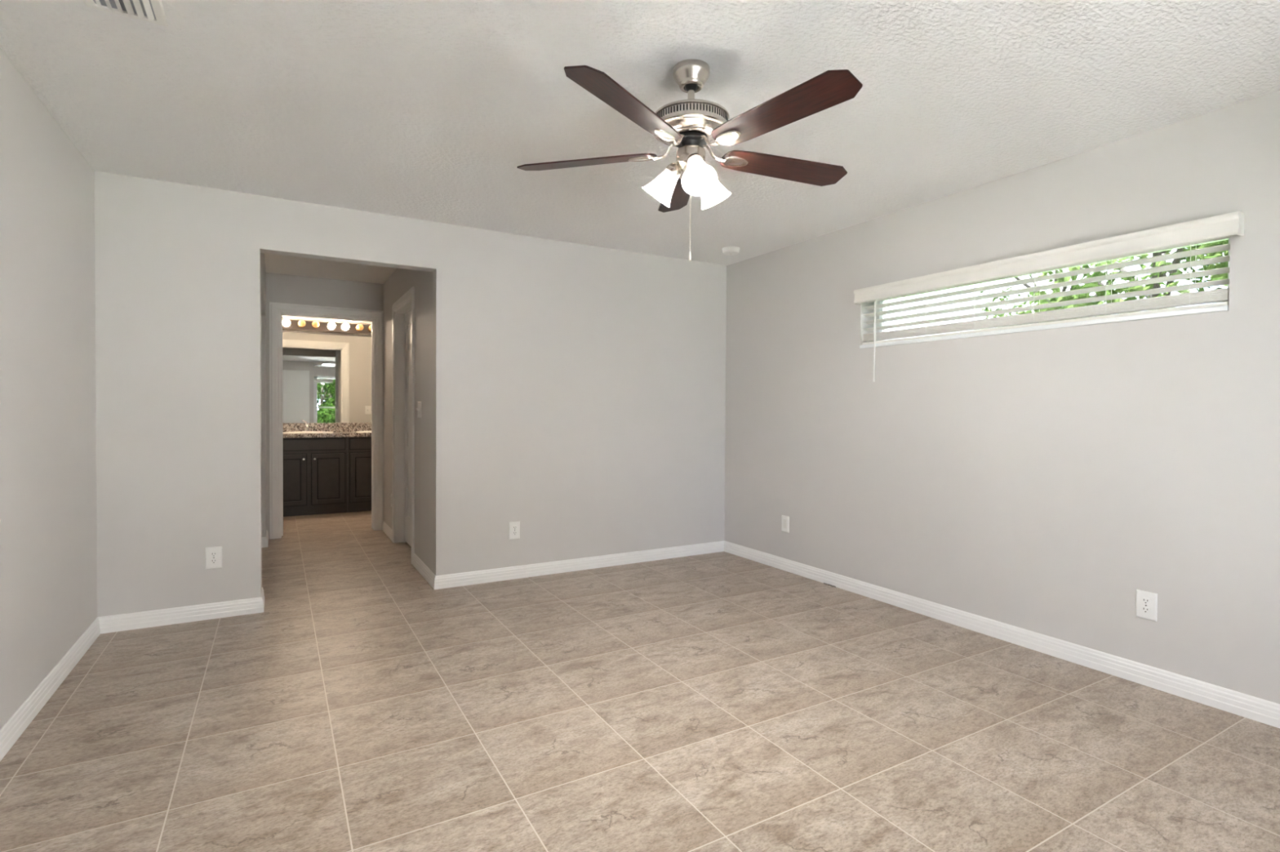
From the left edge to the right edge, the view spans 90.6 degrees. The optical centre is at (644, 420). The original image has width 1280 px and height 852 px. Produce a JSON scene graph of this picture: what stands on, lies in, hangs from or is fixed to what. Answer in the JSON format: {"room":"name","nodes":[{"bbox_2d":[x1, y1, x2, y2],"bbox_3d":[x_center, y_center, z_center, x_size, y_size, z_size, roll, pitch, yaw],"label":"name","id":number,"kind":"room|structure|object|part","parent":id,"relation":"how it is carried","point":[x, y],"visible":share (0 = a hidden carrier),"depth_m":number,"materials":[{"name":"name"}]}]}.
{"room":"empty bedroom","nodes":[
{"label":"empty bedroom","id":0,"kind":"room"},
{"bbox_2d":[0,48,97,729],"bbox_3d":[-1.501,-0.044,0.743,0.200,2.440,6.115,0,1,-30],"label":"wall","id":1,"kind":"structure","parent":0,"point":[48,525],"depth_m":2.57,"materials":[{"name":"paint"}]},
{"bbox_2d":[0,617,100,761],"bbox_3d":[-1.387,1.132,0.765,0.014,0.088,6.000,0,1,-30],"label":"baseboard","id":2,"kind":"structure","parent":1,"relation":"attached to","point":[20,721],"depth_m":2.55,"materials":[{"name":"white paint"}]},
{"bbox_2d":[260,253,266,589],"bbox_3d":[-2.937,-0.112,4.772,0.115,2.440,2.295,0,1,-30],"label":"wall","id":3,"kind":"structure","parent":0,"point":[263,271],"depth_m":5.46,"materials":[{"name":"paint"}]},
{"bbox_2d":[261,586,264,608],"bbox_3d":[-2.310,1.082,3.828,0.014,0.088,0.254,0,1,-30],"label":"baseboard","id":4,"kind":"structure","parent":3,"relation":"attached to","point":[262,589],"depth_m":3.82,"materials":[{"name":"white paint"}]},
{"bbox_2d":[262,537,267,547],"bbox_3d":[-3.320,1.052,5.450,0.130,0.088,0.014,0,1,-30],"label":"baseboard","id":5,"kind":"structure","parent":3,"relation":"attached to","point":[264,541],"depth_m":5.47,"materials":[{"name":"white paint"}]},
{"bbox_2d":[266,272,383,538],"bbox_3d":[-3.140,-0.132,6.048,2.617,2.440,0.115,0,1,-30],"label":"wall","id":6,"kind":"structure","parent":0,"point":[280,288],"depth_m":5.95,"materials":[{"name":"paint"}]},
{"bbox_2d":[266,529,268,544],"bbox_3d":[-3.366,1.049,5.643,0.014,0.088,0.394,0,1,-30],"label":"baseboard","id":7,"kind":"structure","parent":6,"relation":"attached to","point":[267,533],"depth_m":5.64,"materials":[{"name":"white paint"}]},
{"bbox_2d":[269,302,383,539],"bbox_3d":[-3.049,0.002,6.103,0.978,2.172,0.151,0,1,-30],"label":"door frame","id":8,"kind":"structure","parent":6,"relation":"attached to","point":[277,310],"depth_m":5.92,"materials":[{"name":"white paint"}]},
{"bbox_2d":[282,315,371,337],"bbox_3d":[-3.033,-0.163,8.204,3.635,2.440,0.115,0,1,-30],"label":"wall","id":9,"kind":"structure","parent":0,"point":[283,317],"depth_m":7.65,"materials":[{"name":"paint"}]},
{"bbox_2d":[282,332,371,422],"bbox_3d":[-3.727,-0.504,7.721,1.696,1.068,0.007,0,1,-30],"label":"vanity mirror","id":10,"kind":"object","parent":9,"relation":"attached to","point":[326,378],"visible":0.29,"depth_m":7.65,"materials":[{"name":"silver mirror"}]},
{"bbox_2d":[282,318,371,335],"bbox_3d":[-3.779,-1.125,7.598,1.390,0.136,0.148,0,1,-30],"label":"vanity light","id":11,"kind":"object","parent":9,"relation":"attached to","point":[288,324],"visible":0.67,"depth_m":7.58,"materials":[{"name":"silver metal"}]},
{"bbox_3d":[-4.155,-1.137,7.337,0.077,0.077,0.077,0,1,-30],"label":"globe bulb","id":12,"kind":"part","parent":11,"relation":"part of","materials":[{"name":"beige glass"}]},
{"bbox_3d":[-4.017,-1.138,7.418,0.077,0.077,0.077,0,1,-30],"label":"globe bulb","id":13,"kind":"part","parent":11,"relation":"part of","materials":[{"name":"yellow glass"}]},
{"bbox_3d":[-3.895,-1.138,7.489,0.077,0.077,0.077,0,1,-30],"label":"globe bulb","id":14,"kind":"part","parent":11,"relation":"part of","materials":[{"name":"yellow"}]},
{"bbox_3d":[-3.745,-1.138,7.575,0.077,0.077,0.077,0,1,-30],"label":"globe bulb","id":15,"kind":"part","parent":11,"relation":"part of","materials":[{"name":"beige glass"}]},
{"bbox_3d":[-3.614,-1.139,7.652,0.077,0.077,0.077,0,1,-30],"label":"globe bulb","id":16,"kind":"part","parent":11,"relation":"part of","materials":[{"name":"beige glass"}]},
{"bbox_3d":[-3.477,-1.139,7.732,0.077,0.077,0.077,0,1,-30],"label":"globe bulb","id":17,"kind":"part","parent":11,"relation":"part of","materials":[{"name":"yellow glass"}]},
{"bbox_2d":[282,422,371,431],"bbox_3d":[-3.727,0.085,7.722,1.712,0.110,0.021,0,1,-30],"label":"backsplash","id":18,"kind":"structure","parent":9,"relation":"attached to","point":[286,427],"depth_m":7.65,"materials":[{"name":"stone"}]},
{"bbox_2d":[383,268,432,572],"bbox_3d":[-1.973,-0.115,5.332,0.115,2.440,2.295,0,1,-30],"label":"wall","id":19,"kind":"structure","parent":0,"point":[401,281],"depth_m":4.74,"materials":[{"name":"paint"}]},
{"bbox_2d":[382,520,391,540],"bbox_3d":[-2.451,1.048,6.030,0.014,0.088,0.645,0,1,-30],"label":"baseboard","id":20,"kind":"structure","parent":19,"relation":"attached to","point":[386,529],"depth_m":6.02,"materials":[{"name":"white paint"}]},
{"bbox_2d":[391,286,414,564],"bbox_3d":[-1.982,0.034,5.330,0.133,2.143,0.991,0,1,-30],"label":"door frame","id":21,"kind":"structure","parent":19,"relation":"attached to","point":[403,305],"depth_m":5.67,"materials":[{"name":"white paint"}]},
{"bbox_2d":[404,311,411,546],"bbox_3d":[-1.940,0.071,5.355,0.035,2.037,0.813,0,1,-30],"label":"door","id":22,"kind":"structure","parent":19,"relation":"in","point":[408,316],"depth_m":5.58,"materials":[{"name":"white paint"}]},
{"bbox_2d":[416,401,421,417],"bbox_3d":[-1.679,-0.080,4.692,0.020,0.120,0.122,0,1,-30],"label":"light switch","id":23,"kind":"object","parent":19,"relation":"attached to","point":[419,403],"visible":1,"depth_m":4.68,"materials":[{"name":"white plastic"}]},
{"bbox_2d":[412,553,435,589],"bbox_3d":[-1.590,1.075,4.550,0.014,0.088,0.780,0,1,-30],"label":"baseboard","id":24,"kind":"structure","parent":19,"relation":"attached to","point":[419,565],"depth_m":4.51,"materials":[{"name":"white paint"}]},
{"bbox_2d":[94,170,726,617],"bbox_3d":[-1.132,-0.096,4.428,4.143,2.440,0.115,0,1,-30],"label":"wall","id":25,"kind":"structure","parent":0,"point":[579,390],"depth_m":4.28,"materials":[{"name":"paint"}]},
{"bbox_2d":[97,597,263,634],"bbox_3d":[-2.570,1.084,3.538,0.756,0.088,0.014,0,1,-30],"label":"baseboard","id":26,"kind":"structure","parent":25,"relation":"attached to","point":[135,620],"depth_m":3.52,"materials":[{"name":"white paint"}]},
{"bbox_2d":[205,546,222,568],"bbox_3d":[-2.454,0.781,3.603,0.078,0.122,0.010,0,1,-30],"label":"wall outlet","id":27,"kind":"object","parent":25,"relation":"attached to","point":[213,554],"visible":1,"depth_m":3.60,"materials":[{"name":"white plastic"}]},
{"bbox_2d":[209,559,217,564],"bbox_3d":[-2.452,0.801,3.601,0.034,0.027,0.004,0,1,-30],"label":"receptacle","id":28,"kind":"object","parent":27,"relation":"attached to","point":[211,561],"depth_m":3.60,"materials":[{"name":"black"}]},
{"bbox_2d":[209,551,217,556],"bbox_3d":[-2.452,0.762,3.600,0.034,0.027,0.004,0,1,-30],"label":"receptacle","id":29,"kind":"object","parent":27,"relation":"attached to","point":[211,553],"depth_m":3.60,"materials":[{"name":"white plastic"}]},
{"bbox_2d":[509,521,519,539],"bbox_3d":[-0.923,0.780,4.493,0.078,0.122,0.010,0,1,-30],"label":"wall outlet","id":30,"kind":"object","parent":25,"relation":"attached to","point":[514,526],"visible":1,"depth_m":4.49,"materials":[{"name":"white plastic"}]},
{"bbox_2d":[434,541,724,589],"bbox_3d":[-0.360,1.079,4.823,2.416,0.088,0.014,0,1,-30],"label":"baseboard","id":31,"kind":"structure","parent":25,"relation":"attached to","point":[457,580],"depth_m":4.71,"materials":[{"name":"white paint"}]},
{"bbox_2d":[0,511,1279,851],"bbox_3d":[-0.698,1.199,3.608,4.663,0.120,10.620,0,1,-30],"label":"floor","id":32,"kind":"structure","parent":0,"point":[720,701],"depth_m":2.38,"materials":[{"name":"tile"}]},
{"bbox_2d":[282,436,347,516],"bbox_3d":[-3.943,0.626,7.301,0.894,0.877,0.549,0,1,-30],"label":"vanity cabinet","id":33,"kind":"object","parent":32,"relation":"on","point":[315,469],"visible":0.77,"depth_m":7.15,"materials":[{"name":"black wood"}]},
{"bbox_3d":[-3.946,0.663,7.026,0.350,0.588,0.019,0,1,-30],"label":"door","id":34,"kind":"part","parent":33,"relation":"part of","materials":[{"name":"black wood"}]},
{"bbox_3d":[-3.775,0.274,7.118,0.743,0.134,0.019,0,1,-30],"label":"drawer","id":35,"kind":"part","parent":33,"relation":"part of","materials":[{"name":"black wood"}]},
{"bbox_2d":[282,422,371,438],"bbox_3d":[-3.599,0.110,7.502,1.712,0.152,0.532,0,1,-30],"label":"countertop","id":36,"kind":"structure","parent":33,"relation":"on","point":[339,429],"depth_m":7.52,"materials":[{"name":"stone"}]},
{"bbox_2d":[301,419,312,431],"bbox_3d":[-3.978,0.065,7.458,0.124,0.155,0.160,0,1,-30],"label":"faucet","id":37,"kind":"object","parent":36,"relation":"on","point":[306,426],"visible":0.96,"depth_m":7.48,"materials":[{"name":"silver metal"}]},
{"bbox_2d":[282,431,333,433],"bbox_3d":[-3.891,0.205,7.309,0.529,0.149,0.353,0,1,-30],"label":"sink","id":38,"kind":"object","parent":36,"relation":"in","point":[282,432],"visible":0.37,"depth_m":7.26,"materials":[{"name":"white ceramic"}]},
{"bbox_2d":[355,431,371,432],"bbox_3d":[-3.226,0.204,7.696,0.529,0.149,0.353,0,1,-30],"label":"sink","id":39,"kind":"object","parent":36,"relation":"in","point":[357,431],"visible":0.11,"depth_m":7.53,"materials":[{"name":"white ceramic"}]},
{"bbox_3d":[-3.608,0.662,7.222,0.350,0.588,0.019,0,1,-30],"label":"door","id":40,"kind":"part","parent":33,"relation":"part of","materials":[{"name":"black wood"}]},
{"bbox_2d":[347,436,371,512],"bbox_3d":[-3.210,0.624,7.727,0.800,0.877,0.549,0,1,-30],"label":"vanity cabinet","id":41,"kind":"object","parent":32,"relation":"on","point":[359,448],"visible":0.21,"depth_m":7.38,"materials":[{"name":"black wood"}]},
{"bbox_3d":[-3.096,0.272,7.513,0.743,0.134,0.019,0,1,-30],"label":"drawer","id":42,"kind":"part","parent":41,"relation":"part of","materials":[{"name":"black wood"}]},
{"bbox_3d":[-3.268,0.661,7.420,0.350,0.588,0.019,0,1,-30],"label":"door","id":43,"kind":"part","parent":41,"relation":"part of","materials":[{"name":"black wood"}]},
{"bbox_2d":[0,0,1279,284],"bbox_3d":[-0.648,-1.361,3.590,4.543,0.120,10.620,0,1,-30],"label":"ceiling","id":44,"kind":"structure","parent":0,"point":[428,110],"depth_m":2.48,"materials":[{"name":"white paint"}]},
{"bbox_2d":[83,0,168,26],"bbox_3d":[-1.528,-1.273,1.818,0.204,0.014,0.438,0,1,-30],"label":"ceiling vent","id":45,"kind":"object","parent":44,"relation":"in","point":[148,11],"visible":1,"depth_m":1.96,"materials":[{"name":"white metal"}]},
{"bbox_2d":[516,58,862,261],"bbox_3d":[0.204,-0.930,2.298,1.283,0.693,1.286,0,1,-30],"label":"ceiling fan","id":46,"kind":"object","parent":44,"relation":"hanging from","point":[691,125],"visible":1,"depth_m":2.20,"materials":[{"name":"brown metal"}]},
{"bbox_3d":[-0.220,-0.981,2.405,0.544,0.036,0.134,1,1,14],"label":"blade","id":47,"kind":"part","parent":46,"relation":"part of","materials":[{"name":"brown wood"}]},
{"bbox_3d":[-0.048,-0.974,1.968,0.134,0.036,0.544,1,1,32],"label":"blade","id":48,"kind":"part","parent":46,"relation":"part of","materials":[{"name":"brown wood"}]},
{"bbox_3d":[0.051,-0.861,2.348,0.125,0.139,0.130,0,1,-30],"label":"lamp shade","id":49,"kind":"part","parent":46,"relation":"part of","materials":[{"name":"white glass"}]},
{"bbox_2d":[666,162,681,177],"bbox_3d":[0.088,-0.894,2.336,0.089,0.125,0.098,0,1,-30],"label":"socket","id":50,"kind":"object","parent":46,"relation":"attached to","point":[673,170],"depth_m":2.31,"materials":[{"name":"white metal"}]},
{"bbox_3d":[0.142,-0.983,2.705,0.134,0.036,0.544,0,1,-4],"label":"blade","id":51,"kind":"part","parent":46,"relation":"part of","materials":[{"name":"brown wood"}]},
{"bbox_3d":[0.166,-0.771,2.309,0.003,0.320,0.002,0,1,-30],"label":"pull chain","id":52,"kind":"part","parent":46,"relation":"part of","materials":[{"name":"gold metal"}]},
{"bbox_2d":[686,153,706,182],"bbox_3d":[0.178,-0.892,2.225,0.074,0.125,0.108,0,1,-30],"label":"socket","id":53,"kind":"object","parent":46,"relation":"attached to","point":[697,173],"depth_m":2.19,"materials":[{"name":"white glass"}]},
{"bbox_3d":[0.179,-0.858,2.190,0.122,0.139,0.135,0,1,-30],"label":"lamp shade","id":54,"kind":"part","parent":46,"relation":"part of","materials":[{"name":"white glass"}]},
{"bbox_3d":[0.254,-0.860,2.382,0.136,0.140,0.124,0,1,-30],"label":"lamp shade","id":55,"kind":"part","parent":46,"relation":"part of","materials":[{"name":"white glass"}]},
{"bbox_3d":[0.539,-0.977,2.453,0.544,0.036,0.134,0,1,-22],"label":"blade","id":56,"kind":"part","parent":46,"relation":"part of","materials":[{"name":"brown wood"}]},
{"bbox_3d":[0.422,-0.971,1.997,0.134,0.036,0.544,0,1,-40],"label":"blade","id":57,"kind":"part","parent":46,"relation":"part of","materials":[{"name":"brown wood"}]},
{"bbox_2d":[721,246,739,255],"bbox_3d":[0.657,-1.291,4.836,0.136,0.040,0.136,0,1,-30],"label":"smoke detector","id":58,"kind":"object","parent":44,"relation":"attached to","point":[729,251],"visible":1,"depth_m":4.79,"materials":[{"name":"white plastic"}]},
{"bbox_2d":[724,89,1279,704],"bbox_3d":[1.193,-0.087,4.750,0.200,2.440,10.335,0,1,-30],"label":"wall","id":59,"kind":"structure","parent":0,"point":[1034,481],"depth_m":3.14,"materials":[{"name":"paint"}]},
{"bbox_2d":[781,515,789,533],"bbox_3d":[1.059,0.780,4.779,0.008,0.120,0.078,0,1,-30],"label":"wall plate","id":60,"kind":"object","parent":59,"relation":"attached to","point":[785,519],"visible":1,"depth_m":4.77,"materials":[{"name":"white plastic"}]},
{"bbox_2d":[724,541,1279,728],"bbox_3d":[2.183,1.123,2.840,0.014,0.088,6.000,0,1,-30],"label":"baseboard","id":61,"kind":"structure","parent":59,"relation":"attached to","point":[1260,710],"depth_m":3.12,"materials":[{"name":"white paint"}]},
{"bbox_2d":[859,238,1230,348],"bbox_3d":[1.962,-0.643,3.399,0.197,0.370,1.863,0,1,-30],"label":"window","id":62,"kind":"structure","parent":59,"relation":"in","point":[1224,308],"depth_m":3.13,"materials":[{"name":"white plastic"}]},
{"bbox_3d":[1.935,-0.469,3.386,0.137,0.022,1.861,0,1,-30],"label":"sill","id":63,"kind":"part","parent":62,"relation":"part of","materials":[{"name":"wood"}]},
{"bbox_2d":[853,211,1244,382],"bbox_3d":[1.895,-0.536,3.344,0.118,0.604,1.916,0,1,-30],"label":"window blind","id":64,"kind":"object","parent":62,"relation":"attached to","point":[1220,227],"visible":0.89,"depth_m":3.06,"materials":[{"name":"white plastic"}]},
{"bbox_3d":[1.687,-0.640,3.763,0.054,0.270,0.002,0,1,-30],"label":"ladder cord","id":65,"kind":"part","parent":64,"relation":"part of","materials":[{"name":"white fabric"}]},
{"bbox_3d":[1.998,-0.630,3.228,0.054,0.270,0.002,0,1,-30],"label":"ladder cord","id":66,"kind":"part","parent":64,"relation":"part of","materials":[{"name":"white fabric"}]},
{"bbox_3d":[1.915,-0.488,3.372,0.052,0.016,1.847,0,1,-30],"label":"rail","id":67,"kind":"part","parent":64,"relation":"part of","materials":[{"name":"white plastic"}]},
{"bbox_3d":[2.161,-0.625,2.948,0.054,0.270,0.002,0,1,-30],"label":"ladder cord","id":68,"kind":"part","parent":64,"relation":"part of","materials":[{"name":"white fabric"}]},
{"bbox_3d":[2.318,-0.620,2.678,0.054,0.270,0.002,0,1,-30],"label":"ladder cord","id":69,"kind":"part","parent":64,"relation":"part of","materials":[{"name":"white fabric"}]},
{"bbox_2d":[1135,589,1157,622],"bbox_3d":[2.212,0.816,2.794,0.010,0.122,0.078,0,1,-30],"label":"wall outlet","id":70,"kind":"object","parent":59,"relation":"attached to","point":[1146,607],"visible":1,"depth_m":2.79,"materials":[{"name":"white plastic"}]},
{"bbox_2d":[1141,606,1150,613],"bbox_3d":[2.209,0.836,2.792,0.004,0.027,0.034,0,1,-30],"label":"receptacle","id":71,"kind":"object","parent":70,"relation":"attached to","point":[1144,610],"depth_m":2.79,"materials":[{"name":"white plastic"}]},
{"bbox_2d":[1141,597,1151,604],"bbox_3d":[2.209,0.796,2.792,0.004,0.027,0.034,0,1,-30],"label":"receptacle","id":72,"kind":"object","parent":70,"relation":"attached to","point":[1144,601],"depth_m":2.79,"materials":[{"name":"white plastic"}]},
{"label":"outside","id":73,"kind":"structure","parent":0,"visible":0},
{"bbox_3d":[5.001,1.569,7.958,70.000,0.080,60.000,0,1,-30],"label":"ground","id":74,"kind":"structure","parent":73,"visible":0},
{"bbox_2d":[976,259,1169,319],"bbox_3d":[6.681,-1.179,10.308,2.802,5.372,3.261,0,1,-3],"label":"leafy tree","id":75,"kind":"object","parent":74,"relation":"on","point":[1027,286],"visible":0.02,"depth_m":10.29,"materials":[{"name":"plant"}]},
{"bbox_2d":[980,240,1228,329],"bbox_3d":[5.275,-1.464,6.406,3.835,6.040,3.903,1,1,24],"label":"leafy tree","id":76,"kind":"object","parent":74,"relation":"on","point":[1224,276],"visible":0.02,"depth_m":5.84,"materials":[{"name":"green plant"}]}
]}

